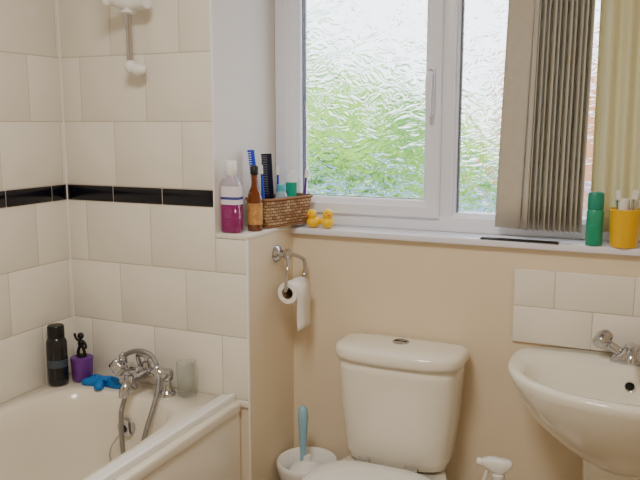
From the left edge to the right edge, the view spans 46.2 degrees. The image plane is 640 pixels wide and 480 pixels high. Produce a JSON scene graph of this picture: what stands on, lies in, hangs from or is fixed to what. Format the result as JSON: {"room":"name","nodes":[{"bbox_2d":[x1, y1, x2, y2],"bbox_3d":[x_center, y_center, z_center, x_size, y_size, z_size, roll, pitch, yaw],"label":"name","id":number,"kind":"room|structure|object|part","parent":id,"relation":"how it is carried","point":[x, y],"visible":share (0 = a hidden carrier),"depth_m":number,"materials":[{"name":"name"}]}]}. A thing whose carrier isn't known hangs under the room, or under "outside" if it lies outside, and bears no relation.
{"room":"bathroom","nodes":[
{"label":"bathroom","id":0,"kind":"room"},
{"bbox_2d":[58,0,293,479],"bbox_3d":[-0.466,-0.149,2.620,0.824,2.400,0.607,4,10,24],"label":"wall","id":1,"kind":"structure","parent":0,"point":[147,154],"depth_m":2.32,"materials":[{"name":"white tile"}]},
{"bbox_2d":[56,0,75,353],"bbox_3d":[-0.824,-0.434,2.400,0.005,1.768,0.005,4,10,24],"label":"trim corner sealant","id":2,"kind":"structure","parent":1,"relation":"attached to","point":[56,0],"depth_m":2.43,"materials":[{"name":"white plastic"}]},
{"bbox_2d":[101,0,150,75],"bbox_3d":[-0.569,-0.788,2.128,0.110,0.625,0.183,8,12,41],"label":"riser rail","id":3,"kind":"object","parent":1,"relation":"attached to","point":[128,8],"visible":1,"depth_m":2.19,"materials":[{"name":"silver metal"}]},
{"bbox_3d":[-0.609,-0.774,2.121,0.032,0.210,0.032,4,10,24],"label":"handset handle","id":4,"kind":"part","parent":3,"relation":"part of","materials":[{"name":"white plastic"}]},
{"bbox_3d":[-0.561,-0.800,2.175,0.019,0.575,0.019,4,10,24],"label":"rail","id":5,"kind":"part","parent":3,"relation":"part of","materials":[{"name":"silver metal"}]},
{"bbox_3d":[-0.534,-0.686,2.171,0.090,0.047,0.043,5,10,31],"label":"slider knob","id":6,"kind":"part","parent":3,"relation":"part of","materials":[{"name":"white plastic"}]},
{"bbox_3d":[-0.537,-0.502,2.215,0.052,0.034,0.036,4,10,24],"label":"bracket knob","id":7,"kind":"part","parent":3,"relation":"part of","materials":[{"name":"white plastic"}]},
{"bbox_3d":[-0.313,-0.646,2.142,0.005,1.270,0.008,4,10,24],"label":"tile edge trim","id":8,"kind":"part","parent":1,"relation":"part of","materials":[{"name":"white plastic"}]},
{"bbox_3d":[-0.214,0.552,2.285,0.005,1.120,0.008,4,10,24],"label":"tile edge trim","id":9,"kind":"part","parent":1,"relation":"part of","materials":[{"name":"white plastic"}]},
{"bbox_2d":[215,223,303,239],"bbox_3d":[-0.175,-0.040,2.411,0.111,0.013,0.432,4,10,24],"label":"trim ledge","id":10,"kind":"object","parent":1,"relation":"attached to","point":[245,235],"depth_m":2.24,"materials":[{"name":"white tile"}]},
{"bbox_2d":[272,245,306,291],"bbox_3d":[-0.102,0.082,2.378,0.066,0.137,0.155,4,10,24],"label":"toilet roll holder","id":11,"kind":"object","parent":1,"relation":"attached to","point":[278,253],"visible":0.84,"depth_m":2.35,"materials":[{"name":"silver metal"}]},
{"bbox_2d":[278,276,310,330],"bbox_3d":[-0.080,0.201,2.379,0.071,0.155,0.101,4,10,24],"label":"toilet paper roll","id":12,"kind":"object","parent":11,"relation":"hanging from","point":[300,287],"visible":0.99,"depth_m":2.35,"materials":[{"name":"white paper"}]},
{"bbox_3d":[-0.086,0.093,2.375,0.032,0.115,0.151,4,10,24],"label":"arm","id":13,"kind":"part","parent":11,"relation":"part of","materials":[{"name":"silver metal"}]},
{"bbox_2d":[290,223,639,255],"bbox_3d":[0.453,-0.010,2.317,1.336,0.020,0.198,4,10,24],"label":"window sill","id":14,"kind":"structure","parent":1,"relation":"attached to","point":[568,245],"depth_m":2.25,"materials":[{"name":"white plastic"}]},
{"bbox_2d":[221,161,242,232],"bbox_3d":[-0.264,-0.130,2.246,0.064,0.214,0.048,4,10,24],"label":"mouthwash bottle","id":15,"kind":"object","parent":14,"relation":"on","point":[231,185],"visible":1,"depth_m":2.23,"materials":[{"name":"clear plastic"},{"name":"purple liquid"},{"name":"white plastic"}]},
{"bbox_2d":[247,165,262,230],"bbox_3d":[-0.199,-0.128,2.281,0.047,0.199,0.047,4,10,24],"label":"bottle","id":16,"kind":"object","parent":14,"relation":"on","point":[254,199],"visible":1,"depth_m":2.27,"materials":[{"name":"brown glass"}]},
{"bbox_2d":[245,193,312,227],"bbox_3d":[-0.129,-0.097,2.423,0.112,0.094,0.234,7,12,39],"label":"wicker basket","id":17,"kind":"object","parent":14,"relation":"on","point":[285,211],"visible":0.7,"depth_m":2.38,"materials":[{"name":"brown wicker"}]},
{"bbox_2d":[247,150,258,186],"bbox_3d":[-0.205,-0.171,2.369,0.043,0.229,0.025,8,12,41],"label":"comb","id":18,"kind":"object","parent":17,"relation":"in","point":[251,155],"visible":0.27,"depth_m":2.35,"materials":[{"name":"blue plastic"}]},
{"bbox_2d":[259,165,264,198],"bbox_3d":[-0.178,-0.141,2.341,0.019,0.184,0.019,0,9,0],"label":"toothbrush","id":19,"kind":"object","parent":17,"relation":"in","point":[260,166],"visible":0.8,"depth_m":2.34,"materials":[{"name":"blue plastic"}]},
{"bbox_3d":[-0.178,-0.142,2.345,0.018,0.183,0.011,0,9,0],"label":"brush handle","id":20,"kind":"part","parent":19,"relation":"part of","materials":[{"name":"blue plastic"}]},
{"bbox_2d":[261,153,273,198],"bbox_3d":[-0.164,-0.165,2.379,0.042,0.219,0.011,2,9,12],"label":"comb","id":21,"kind":"object","parent":17,"relation":"in","point":[268,174],"visible":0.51,"depth_m":2.37,"materials":[{"name":"black plastic"}]},
{"bbox_2d":[276,166,278,191],"bbox_3d":[-0.138,-0.153,2.450,0.012,0.174,0.025,1,9,5],"label":"toothbrush","id":22,"kind":"object","parent":17,"relation":"in","point":[277,167],"visible":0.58,"depth_m":2.44,"materials":[{"name":"blue"}]},
{"bbox_2d":[275,184,286,197],"bbox_3d":[-0.124,-0.119,2.405,0.038,0.119,0.038,-7,11,-38],"label":"bottle","id":23,"kind":"object","parent":17,"relation":"in","point":[281,188],"visible":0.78,"depth_m":2.38,"materials":[{"name":"blue plastic"}]},
{"bbox_2d":[286,173,296,196],"bbox_3d":[-0.094,-0.141,2.440,0.034,0.153,0.033,-2,9,-15],"label":"bottle","id":24,"kind":"object","parent":17,"relation":"in","point":[291,178],"visible":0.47,"depth_m":2.42,"materials":[{"name":"green plastic"}]},
{"bbox_2d":[303,169,307,194],"bbox_3d":[-0.050,-0.149,2.456,0.026,0.164,0.020,0,9,2],"label":"toothbrush","id":25,"kind":"object","parent":17,"relation":"in","point":[306,170],"visible":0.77,"depth_m":2.45,"materials":[{"name":"purple plastic"}]},
{"bbox_2d":[306,209,320,227],"bbox_3d":[-0.020,-0.071,2.442,0.050,0.062,0.052,0,9,2],"label":"rubber duck","id":26,"kind":"object","parent":14,"relation":"on","point":[312,221],"visible":1,"depth_m":2.42},
{"bbox_2d":[319,209,333,227],"bbox_3d":[0.021,-0.070,2.425,0.051,0.064,0.056,4,10,24],"label":"rubber duck","id":27,"kind":"object","parent":14,"relation":"on","point":[327,221],"visible":1,"depth_m":2.40},
{"bbox_2d":[307,213,639,242],"bbox_3d":[0.470,-0.050,2.350,1.334,0.048,0.063,4,10,24],"label":"frame","id":28,"kind":"object","parent":14,"relation":"on","point":[447,224],"visible":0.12,"depth_m":2.34,"materials":[{"name":"white plastic"}]},
{"bbox_2d":[480,237,558,243],"bbox_3d":[0.574,0.001,2.164,0.220,0.004,0.024,4,10,25],"label":"comb","id":29,"kind":"object","parent":14,"relation":"on","point":[493,238],"visible":1,"depth_m":2.16,"materials":[{"name":"black plastic"}]},
{"bbox_2d":[585,191,604,245],"bbox_3d":[0.763,-0.060,2.082,0.045,0.149,0.045,4,10,24],"label":"deodorant spray","id":30,"kind":"object","parent":14,"relation":"on","point":[594,218],"visible":1,"depth_m":2.06,"materials":[{"name":"teal"}]},
{"bbox_2d":[609,198,639,248],"bbox_3d":[0.836,-0.047,2.058,0.087,0.132,0.087,4,10,24],"label":"tumbler","id":31,"kind":"object","parent":14,"relation":"on","point":[624,223],"visible":0.92,"depth_m":2.03,"materials":[{"name":"yellow plastic"}]},
{"bbox_2d":[615,190,620,209],"bbox_3d":[0.822,-0.064,2.061,0.030,0.146,0.020,4,10,24],"label":"toothbrush","id":32,"kind":"object","parent":31,"relation":"in","point":[617,192],"visible":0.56,"depth_m":2.05,"materials":[{"name":"teal"}]},
{"bbox_2d":[630,189,638,209],"bbox_3d":[0.848,-0.062,2.037,0.014,0.151,0.030,-3,9,-17],"label":"toothbrush","id":33,"kind":"object","parent":31,"relation":"in","point":[635,192],"visible":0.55,"depth_m":2.02,"materials":[{"name":"grey plastic"}]},
{"bbox_3d":[0.847,-0.063,2.042,0.020,0.151,0.011,9,12,43],"label":"brush handle","id":34,"kind":"part","parent":33,"relation":"part of","materials":[{"name":"grey plastic"}]},
{"bbox_2d":[635,192,639,209],"bbox_3d":[0.863,-0.060,2.052,0.037,0.142,0.020,4,10,24],"label":"toothbrush","id":35,"kind":"object","parent":31,"relation":"in","point":[638,199],"visible":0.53,"depth_m":2.04,"materials":[{"name":"white plastic"}]},
{"bbox_2d":[293,233,639,479],"bbox_3d":[0.738,0.550,2.358,1.677,1.100,0.300,4,10,24],"label":"plaster","id":36,"kind":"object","parent":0,"point":[463,295],"visible":0.5,"depth_m":2.31,"materials":[{"name":"beige paint"}]},
{"bbox_2d":[512,268,639,351],"bbox_3d":[0.868,0.211,2.075,0.653,0.218,0.009,4,10,24],"label":"tiles","id":37,"kind":"structure","parent":36,"relation":"attached to","point":[563,309],"depth_m":2.13,"materials":[{"name":"white tile"}]},
{"bbox_2d":[591,0,639,233],"bbox_3d":[0.913,-0.490,2.025,0.312,0.958,0.031,4,10,24],"label":"window curtain","id":38,"kind":"object","parent":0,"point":[616,141],"visible":0.75,"depth_m":2.08,"materials":[{"name":"beige fabric"}]},
{"bbox_3d":[-0.218,1.319,1.331,2.500,0.100,3.150,4,10,24],"label":"floor","id":39,"kind":"structure","parent":0,"visible":0},
{"bbox_2d":[0,374,240,479],"bbox_3d":[-0.876,0.886,1.694,0.641,0.644,1.693,4,10,24],"label":"bathtub","id":40,"kind":"object","parent":39,"relation":"on","point":[70,431],"visible":0.89,"depth_m":2.25,"materials":[{"name":"plastic"}]},
{"bbox_2d":[46,323,68,385],"bbox_3d":[-0.839,0.365,2.395,0.065,0.195,0.065,-8,12,-42],"label":"bottle","id":41,"kind":"object","parent":40,"relation":"on","point":[56,342],"visible":1,"depth_m":2.37,"materials":[{"name":"black plastic"}]},
{"bbox_2d":[70,353,92,381],"bbox_3d":[-0.775,0.416,2.445,0.072,0.078,0.072,4,10,24],"label":"pot","id":42,"kind":"object","parent":40,"relation":"on","point":[81,367],"visible":0.83,"depth_m":2.42,"materials":[{"name":"purple plastic"}]},
{"bbox_2d":[73,332,86,356],"bbox_3d":[-0.777,0.339,2.434,0.053,0.082,0.032,4,10,24],"label":"figurine","id":43,"kind":"object","parent":42,"relation":"on","point":[81,343],"visible":1,"depth_m":2.43,"materials":[{"name":"black plastic"}]},
{"bbox_2d":[81,374,120,390],"bbox_3d":[-0.692,0.449,2.390,0.149,0.032,0.092,4,10,24],"label":"toy","id":44,"kind":"object","parent":40,"relation":"on","point":[98,381],"visible":0.98,"depth_m":2.38,"materials":[{"name":"blue plastic"}]},
{"bbox_3d":[-0.623,0.641,2.298,0.048,0.121,0.021,-3,9,-17],"label":"plug chain","id":45,"kind":"part","parent":40,"relation":"part of","materials":[{"name":"silver metal"}]},
{"bbox_2d":[109,348,175,453],"bbox_3d":[-0.560,0.514,2.304,0.209,0.366,0.164,4,10,24],"label":"faucet","id":46,"kind":"object","parent":40,"relation":"attached to","point":[133,373],"visible":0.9,"depth_m":2.28,"materials":[{"name":"silver metal"}]},
{"bbox_3d":[-0.623,0.394,2.331,0.057,0.063,0.052,4,10,24],"label":"handle","id":47,"kind":"part","parent":46,"relation":"part of","materials":[{"name":"silver metal"}]},
{"bbox_3d":[-0.565,0.434,2.280,0.034,0.062,0.135,4,10,24],"label":"spout","id":48,"kind":"part","parent":46,"relation":"part of","materials":[{"name":"silver metal"}]},
{"bbox_3d":[-0.484,0.404,2.270,0.057,0.063,0.052,4,10,24],"label":"handle","id":49,"kind":"part","parent":46,"relation":"part of","materials":[{"name":"silver metal"}]},
{"bbox_2d":[176,359,195,397],"bbox_3d":[-0.410,0.426,2.307,0.062,0.104,0.062,4,10,24],"label":"glass tumbler","id":50,"kind":"object","parent":40,"relation":"on","point":[185,368],"visible":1,"depth_m":2.29,"materials":[{"name":"white"}]},
{"bbox_3d":[-0.595,0.928,1.574,0.015,0.598,1.693,4,10,24],"label":"panel","id":51,"kind":"part","parent":40,"relation":"part of","materials":[{"name":"plastic"}]},
{"bbox_2d":[277,447,337,479],"bbox_3d":[-0.041,0.898,2.467,0.200,0.377,0.200,4,10,24],"label":"holder","id":52,"kind":"object","parent":39,"relation":"on","point":[289,457],"visible":0.62,"depth_m":2.49,"materials":[{"name":"white plastic"}]},
{"bbox_3d":[-0.041,0.893,2.466,0.080,0.330,0.080,4,10,24],"label":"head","id":53,"kind":"object","parent":52,"relation":"in","visible":0},
{"bbox_2d":[290,454,321,472],"bbox_3d":[-0.041,0.726,2.440,0.112,0.052,0.112,4,10,24],"label":"disc","id":54,"kind":"object","parent":53,"relation":"attached to","point":[308,464],"visible":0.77,"depth_m":2.42,"materials":[{"name":"white plastic"}]},
{"bbox_2d":[298,405,307,460],"bbox_3d":[-0.055,0.626,2.430,0.034,0.188,0.034,4,10,24],"label":"handle","id":55,"kind":"object","parent":54,"relation":"attached to","point":[302,411],"visible":0.99,"depth_m":2.42,"materials":[{"name":"blue"}]},
{"bbox_2d":[301,332,468,479],"bbox_3d":[0.148,0.736,2.121,0.398,0.806,0.659,4,10,24],"label":"toilet","id":56,"kind":"object","parent":39,"relation":"on","point":[402,396],"visible":1,"depth_m":2.21,"materials":[{"name":"white ceramic"}]},
{"bbox_3d":[0.105,0.700,2.016,0.390,0.028,0.446,4,10,24],"label":"seat lid","id":57,"kind":"part","parent":56,"relation":"part of","materials":[{"name":"white plastic"}]},
{"bbox_3d":[0.239,0.336,2.263,0.398,0.049,0.196,4,10,24],"label":"cistern lid","id":58,"kind":"part","parent":56,"relation":"part of","materials":[{"name":"white ceramic"}]},
{"bbox_2d":[507,347,639,479],"bbox_3d":[0.785,0.755,1.963,0.622,0.818,0.429,4,10,24],"label":"basin","id":59,"kind":"object","parent":39,"relation":"on","point":[588,402],"visible":1,"depth_m":1.89,"materials":[{"name":"white ceramic"}]},
{"bbox_2d":[592,329,639,366],"bbox_3d":[0.834,0.291,2.017,0.172,0.088,0.167,-4,10,-25],"label":"faucet","id":60,"kind":"object","parent":59,"relation":"on","point":[629,354],"visible":1,"depth_m":2.02,"materials":[{"name":"silver metal"}]},
{"bbox_3d":[0.772,0.270,2.048,0.053,0.056,0.051,-5,10,-30],"label":"handle","id":61,"kind":"part","parent":60,"relation":"part of","materials":[{"name":"silver metal"}]},
{"bbox_3d":[0.806,0.298,2.042,0.054,0.046,0.026,4,10,24],"label":"arm","id":62,"kind":"part","parent":60,"relation":"part of","materials":[{"name":"silver metal"}]},
{"bbox_3d":[0.821,0.297,1.972,0.034,0.056,0.135,4,10,24],"label":"spout","id":63,"kind":"part","parent":60,"relation":"part of","materials":[{"name":"silver metal"}]},
{"bbox_3d":[0.476,1.011,2.150,0.190,0.255,0.220,4,10,24],"label":"storage box","id":64,"kind":"object","parent":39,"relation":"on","visible":0},
{"bbox_2d":[476,456,512,479],"bbox_3d":[0.489,0.745,2.113,0.099,0.278,0.054,4,10,24],"label":"spray bottle","id":65,"kind":"object","parent":64,"relation":"on","point":[498,466],"visible":1,"depth_m":2.08,"materials":[{"name":"beige plastic"}]},
{"bbox_3d":[0.483,-1.157,2.205,1.336,0.280,0.300,4,10,24],"label":"plaster","id":66,"kind":"object","parent":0,"visible":0},
{"bbox_2d":[274,0,457,218],"bbox_3d":[0.464,-0.518,2.263,1.334,1.000,0.090,4,10,24],"label":"window","id":67,"kind":"structure","parent":66,"relation":"attached to","point":[433,68],"depth_m":2.43,"materials":[{"name":"white plastic"}]},
{"bbox_3d":[-0.118,-0.561,2.535,0.047,1.000,0.062,4,10,24],"label":"frame","id":68,"kind":"part","parent":67,"relation":"part of","materials":[{"name":"white plastic"}]},
{"bbox_3d":[0.137,-0.538,2.410,0.538,0.915,0.066,4,10,24],"label":"sash","id":69,"kind":"part","parent":67,"relation":"part of","materials":[{"name":"white plastic"}]},
{"bbox_3d":[0.145,-0.541,2.428,0.434,0.815,0.004,4,10,24],"label":"left glass pane","id":70,"kind":"part","parent":67,"relation":"part of","materials":[{"name":"clear glass"}]},
{"bbox_2d":[302,0,464,211],"bbox_3d":[0.189,-0.539,2.397,0.535,0.880,0.026,4,10,24],"label":"gasket","id":71,"kind":"object","parent":67,"relation":"attached to","point":[303,1],"visible":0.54,"depth_m":2.47,"materials":[{"name":"grey rubber"}]},
{"bbox_2d":[425,71,433,116],"bbox_3d":[0.331,-0.443,2.270,0.020,0.140,0.041,4,10,24],"label":"lever","id":72,"kind":"object","parent":67,"relation":"attached to","point":[428,81],"visible":1,"depth_m":2.25,"materials":[{"name":"white plastic"}]},
{"bbox_3d":[0.400,-0.535,2.305,0.045,0.980,0.062,4,10,24],"label":"mullion","id":73,"kind":"part","parent":67,"relation":"part of","materials":[{"name":"white plastic"}]},
{"bbox_2d":[451,0,585,222],"bbox_3d":[0.727,-0.501,2.162,0.692,0.922,0.045,4,10,24],"label":"bead","id":74,"kind":"object","parent":67,"relation":"attached to","point":[454,213],"visible":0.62,"depth_m":2.31,"materials":[{"name":"white plastic"}]},
{"bbox_2d":[459,0,508,213],"bbox_3d":[0.498,-0.402,2.291,0.131,0.642,0.005,4,10,24],"label":"glass","id":75,"kind":"object","parent":74,"relation":"attached to","point":[485,34],"depth_m":2.29,"materials":[{"name":"clear glass"}]},
{"bbox_2d":[582,0,600,217],"bbox_3d":[0.785,-0.371,2.166,0.019,0.618,0.005,4,10,24],"label":"glass","id":76,"kind":"object","parent":74,"relation":"attached to","point":[589,153],"depth_m":2.17,"materials":[{"name":"clear glass"}]},
{"bbox_2d":[494,0,595,232],"bbox_3d":[0.294,-0.533,2.264,1.010,0.970,0.069,4,10,24],"label":"vertical blind","id":77,"kind":"object","parent":66,"relation":"attached to","point":[549,51],"visible":1,"depth_m":2.13,"materials":[{"name":"beige fabric"}]},
{"bbox_3d":[-1.315,0.009,1.619,0.198,2.400,3.150,4,10,24],"label":"plaster","id":78,"kind":"object","parent":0,"visible":0},
{"bbox_2d":[0,184,66,207],"bbox_3d":[-1.315,0.013,1.367,0.009,0.049,2.391,4,10,24],"label":"tiles","id":79,"kind":"object","parent":78,"relation":"attached to","point":[18,197],"depth_m":2.31,"materials":[{"name":"black tile"}]},
{"bbox_2d":[0,0,72,403],"bbox_3d":[-1.315,-0.249,1.326,0.006,1.800,2.394,4,10,24],"label":"grout","id":80,"kind":"object","parent":78,"relation":"attached to","point":[53,0],"visible":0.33,"depth_m":2.33,"materials":[{"name":"beige"}]},
{"bbox_2d":[0,0,74,403],"bbox_3d":[-1.315,-0.249,1.326,0.008,1.797,2.391,4,10,24],"label":"tiles","id":81,"kind":"structure","parent":78,"relation":"attached to","point":[30,152],"depth_m":2.30,"materials":[{"name":"white tile"}]}
]}

